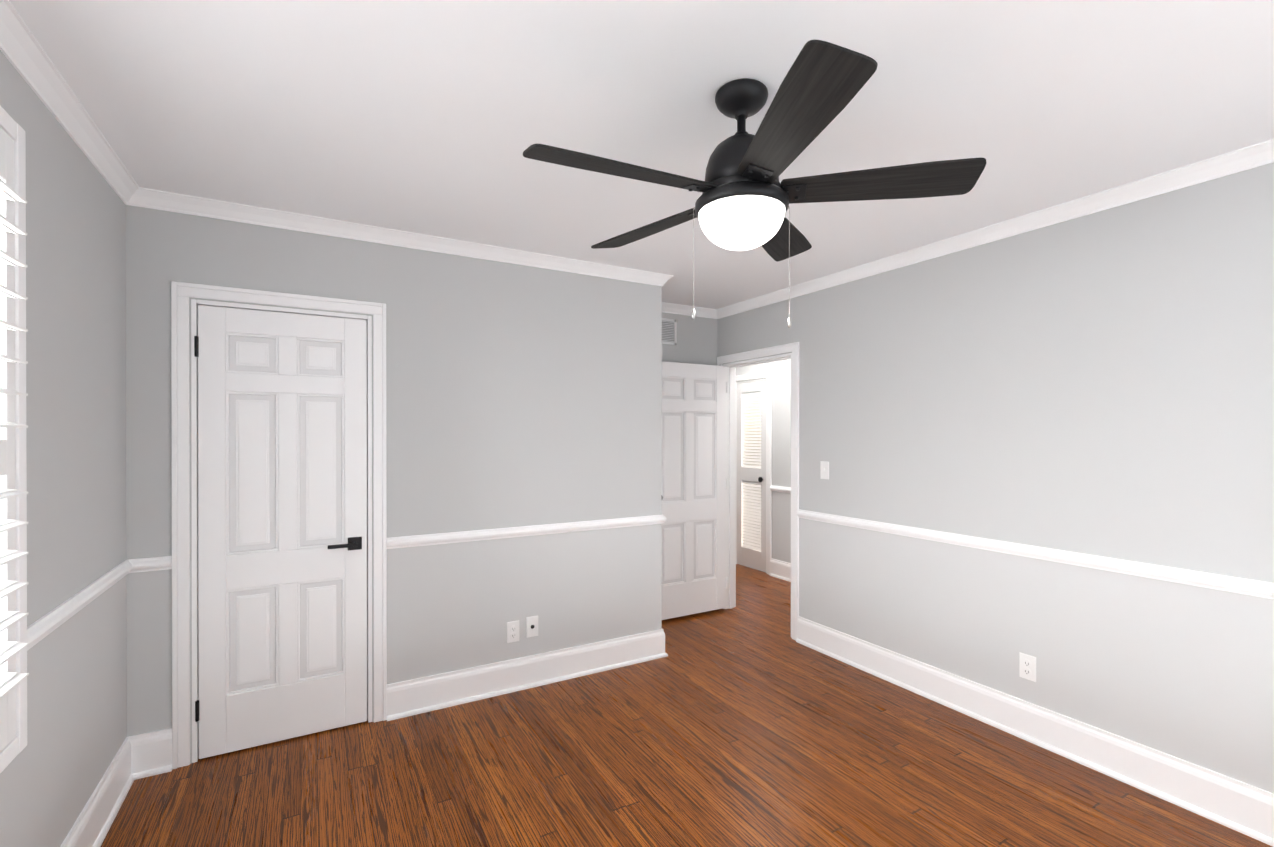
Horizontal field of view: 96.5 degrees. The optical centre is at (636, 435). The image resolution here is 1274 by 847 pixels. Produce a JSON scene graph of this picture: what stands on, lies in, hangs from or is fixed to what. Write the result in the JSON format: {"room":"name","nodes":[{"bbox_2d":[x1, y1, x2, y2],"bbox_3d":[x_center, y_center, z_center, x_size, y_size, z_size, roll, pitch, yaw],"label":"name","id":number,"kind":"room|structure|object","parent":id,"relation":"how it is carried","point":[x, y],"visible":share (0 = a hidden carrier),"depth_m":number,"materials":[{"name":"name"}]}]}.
{"room":"empty bedroom","nodes":[
{"label":"empty bedroom","id":0,"kind":"room"},
{"bbox_2d":[0,50,126,846],"bbox_3d":[-1.294,0.207,0.802,0.120,2.440,3.750,0,0,-30],"label":"wall","id":1,"kind":"structure","parent":0,"point":[53,772],"depth_m":1.80,"materials":[{"name":"grey paint"}]},
{"bbox_2d":[0,106,26,773],"bbox_3d":[-1.212,0.011,0.695,0.156,1.563,1.647,0,0,-30],"label":"window","id":2,"kind":"structure","parent":1,"relation":"in","point":[17,744],"depth_m":1.42,"materials":[{"name":"white paint"}]},
{"bbox_2d":[0,127,28,751],"bbox_3d":[-1.156,0.010,0.727,0.091,1.471,1.552,0,0,-30],"label":"window shutters","id":3,"kind":"object","parent":2,"relation":"attached to","point":[11,647],"visible":1,"depth_m":1.36,"materials":[{"name":"white paint"}]},
{"bbox_2d":[0,0,143,207],"bbox_3d":[-1.189,-0.981,0.790,0.055,0.064,3.630,0,0,-30],"label":"crown molding","id":4,"kind":"structure","parent":1,"relation":"attached to","point":[28,58],"depth_m":1.67,"materials":[{"name":"white paint"}]},
{"bbox_2d":[27,558,142,650],"bbox_3d":[-1.839,0.544,1.900,0.025,0.056,1.065,0,0,-30],"label":"trim","id":5,"kind":"structure","parent":1,"relation":"attached to","point":[41,628],"depth_m":1.82,"materials":[{"name":"white paint"}]},
{"bbox_2d":[60,734,143,846],"bbox_3d":[-1.199,1.341,0.791,0.030,0.172,3.630,0,0,-30],"label":"baseboard","id":6,"kind":"structure","parent":1,"relation":"attached to","point":[90,829],"depth_m":2.09,"materials":[{"name":"white paint"}]},
{"bbox_2d":[126,205,661,763],"bbox_3d":[-1.008,0.200,3.058,2.620,2.440,0.120,0,0,-30],"label":"wall","id":7,"kind":"structure","parent":0,"point":[518,395],"depth_m":3.04,"materials":[{"name":"grey paint"}]},
{"bbox_2d":[171,281,386,768],"bbox_3d":[-1.646,0.383,2.683,0.840,2.077,0.138,0,0,-30],"label":"door frame","id":8,"kind":"structure","parent":7,"relation":"attached to","point":[182,293],"depth_m":2.47,"materials":[{"name":"white paint"}]},
{"bbox_2d":[194,305,366,758],"bbox_3d":[-1.623,0.422,2.630,0.678,1.982,0.091,0,0,-30],"label":"closet door","id":9,"kind":"structure","parent":7,"relation":"in","point":[282,561],"depth_m":2.63,"materials":[{"name":"white paint"}]},
{"bbox_2d":[132,188,672,286],"bbox_3d":[-0.916,-0.987,3.008,2.615,0.064,0.055,0,0,-30],"label":"crown molding","id":10,"kind":"structure","parent":7,"relation":"attached to","point":[153,199],"depth_m":2.80,"materials":[{"name":"white paint"}]},
{"bbox_2d":[507,620,518,642],"bbox_3d":[-0.689,1.095,3.169,0.070,0.115,0.010,0,0,-30],"label":"electrical outlet","id":11,"kind":"object","parent":7,"relation":"attached to","point":[512,631],"visible":1,"depth_m":3.17,"materials":[{"name":"white plastic"}]},
{"bbox_2d":[387,515,666,548],"bbox_3d":[-0.532,0.540,3.248,1.655,0.056,0.025,0,0,-30],"label":"trim","id":12,"kind":"structure","parent":7,"relation":"attached to","point":[499,533],"depth_m":3.17,"materials":[{"name":"white paint"}]},
{"bbox_2d":[387,629,667,720],"bbox_3d":[-0.529,1.334,3.250,1.660,0.172,0.030,0,0,-30],"label":"baseboard","id":13,"kind":"structure","parent":7,"relation":"attached to","point":[416,696],"depth_m":3.17,"materials":[{"name":"white paint"}]},
{"bbox_2d":[526,615,537,637],"bbox_3d":[-0.591,1.085,3.222,0.070,0.115,0.016,0,0,-30],"label":"outlet","id":14,"kind":"object","parent":7,"relation":"attached to","point":[531,626],"visible":1,"depth_m":3.22,"materials":[{"name":"white plastic"}]},
{"bbox_2d":[9,0,1273,308],"bbox_3d":[0.187,-1.070,3.060,4.940,0.100,6.440,0,0,-30],"label":"ceiling","id":15,"kind":"structure","parent":0,"point":[429,116],"depth_m":1.75,"materials":[{"name":"white paint"}]},
{"bbox_2d":[523,40,985,327],"bbox_3d":[0.275,-0.667,1.686,1.225,0.698,1.250,0,0,-30],"label":"fan","id":16,"kind":"object","parent":15,"relation":"hanging from","point":[746,198],"visible":1,"depth_m":1.58,"materials":[{"name":"black wood"}]},
{"bbox_2d":[101,564,1272,846],"bbox_3d":[0.187,1.470,3.067,4.940,0.100,6.440,0,0,-30],"label":"floor","id":17,"kind":"structure","parent":0,"point":[747,722],"depth_m":2.37,"materials":[{"name":"brown wood"}]},
{"bbox_2d":[662,312,716,365],"bbox_3d":[0.167,0.196,4.487,1.080,2.440,0.120,0,0,-30],"label":"wall","id":18,"kind":"structure","parent":0,"point":[696,340],"depth_m":4.58,"materials":[{"name":"grey paint"}]},
{"bbox_2d":[662,318,676,344],"bbox_3d":[0.172,-0.814,4.414,0.320,0.200,0.008,0,0,-30],"label":"air vent","id":19,"kind":"object","parent":18,"relation":"in","point":[669,331],"visible":0.42,"depth_m":4.46,"materials":[{"name":"white metal"}]},
{"bbox_2d":[662,302,715,318],"bbox_3d":[0.232,-0.991,4.421,0.890,0.064,0.055,0,0,-30],"label":"crown molding","id":20,"kind":"structure","parent":18,"relation":"attached to","point":[672,308],"depth_m":4.52,"materials":[{"name":"white paint"}]},
{"bbox_2d":[736,359,790,562],"bbox_3d":[1.706,0.194,5.260,0.120,2.440,3.900,0,0,-30],"label":"wall","id":21,"kind":"structure","parent":0,"point":[781,455],"depth_m":5.63,"materials":[{"name":"grey paint"}]},
{"bbox_2d":[737,381,765,571],"bbox_3d":[1.202,0.421,6.018,0.080,1.965,0.461,0,0,-30],"label":"hall door","id":22,"kind":"structure","parent":21,"relation":"in","point":[751,536],"depth_m":6.02,"materials":[{"name":"white paint"}]},
{"bbox_2d":[736,371,771,574],"bbox_3d":[1.247,0.382,6.043,0.138,2.060,0.635,0,0,-30],"label":"door frame","id":23,"kind":"structure","parent":21,"relation":"attached to","point":[767,376],"depth_m":5.78,"materials":[{"name":"white paint"}]},
{"bbox_2d":[769,558,790,581],"bbox_3d":[1.979,1.330,4.636,0.030,0.172,2.540,0,0,-30],"label":"baseboard","id":24,"kind":"structure","parent":21,"relation":"attached to","point":[779,569],"depth_m":5.61,"materials":[{"name":"white paint"}]},
{"bbox_2d":[770,485,790,492],"bbox_3d":[1.981,0.536,4.635,0.025,0.056,2.540,0,0,-30],"label":"trim","id":25,"kind":"structure","parent":21,"relation":"attached to","point":[773,488],"depth_m":5.61,"materials":[{"name":"white paint"}]},
{"bbox_2d":[717,163,1273,792],"bbox_3d":[1.306,0.198,3.705,0.120,2.440,6.200,0,0,-30],"label":"wall","id":26,"kind":"structure","parent":0,"point":[1101,383],"depth_m":2.51,"materials":[{"name":"grey paint"}]},
{"bbox_2d":[662,361,727,619],"bbox_3d":[0.401,0.418,4.423,0.738,1.949,0.151,0,0,-30],"label":"room door","id":27,"kind":"structure","parent":26,"relation":"in","point":[694,489],"depth_m":4.43,"materials":[{"name":"white paint"}]},
{"bbox_2d":[717,342,798,639],"bbox_3d":[0.946,0.387,4.335,0.156,2.060,0.900,0,0,-30],"label":"door frame","id":28,"kind":"structure","parent":26,"relation":"attached to","point":[793,348],"depth_m":4.29,"materials":[{"name":"white paint"}]},
{"bbox_2d":[820,461,828,478],"bbox_3d":[1.222,0.228,3.715,0.017,0.115,0.070,0,0,-30],"label":"light switch","id":29,"kind":"object","parent":26,"relation":"attached to","point":[824,469],"visible":1,"depth_m":3.71,"materials":[{"name":"white plastic"}]},
{"bbox_2d":[716,139,1273,318],"bbox_3d":[1.707,-0.987,2.828,0.055,0.064,4.285,0,0,-30],"label":"crown molding","id":30,"kind":"structure","parent":26,"relation":"attached to","point":[1259,154],"depth_m":2.56,"materials":[{"name":"white paint"}]},
{"bbox_2d":[1019,652,1035,681],"bbox_3d":[1.830,1.086,2.665,0.010,0.115,0.070,0,0,-30],"label":"electrical outlet","id":31,"kind":"object","parent":26,"relation":"attached to","point":[1027,666],"visible":1,"depth_m":2.66,"materials":[{"name":"white plastic"}]},
{"bbox_2d":[796,616,1273,846],"bbox_3d":[1.937,1.336,2.459,0.030,0.172,3.345,0,0,-30],"label":"baseboard","id":32,"kind":"structure","parent":26,"relation":"attached to","point":[1224,800],"depth_m":2.49,"materials":[{"name":"white paint"}]},
{"bbox_2d":[797,509,1273,598],"bbox_3d":[1.939,0.542,2.458,0.025,0.056,3.345,0,0,-30],"label":"trim","id":33,"kind":"structure","parent":26,"relation":"attached to","point":[1263,589],"depth_m":2.49,"materials":[{"name":"white paint"}]}
]}

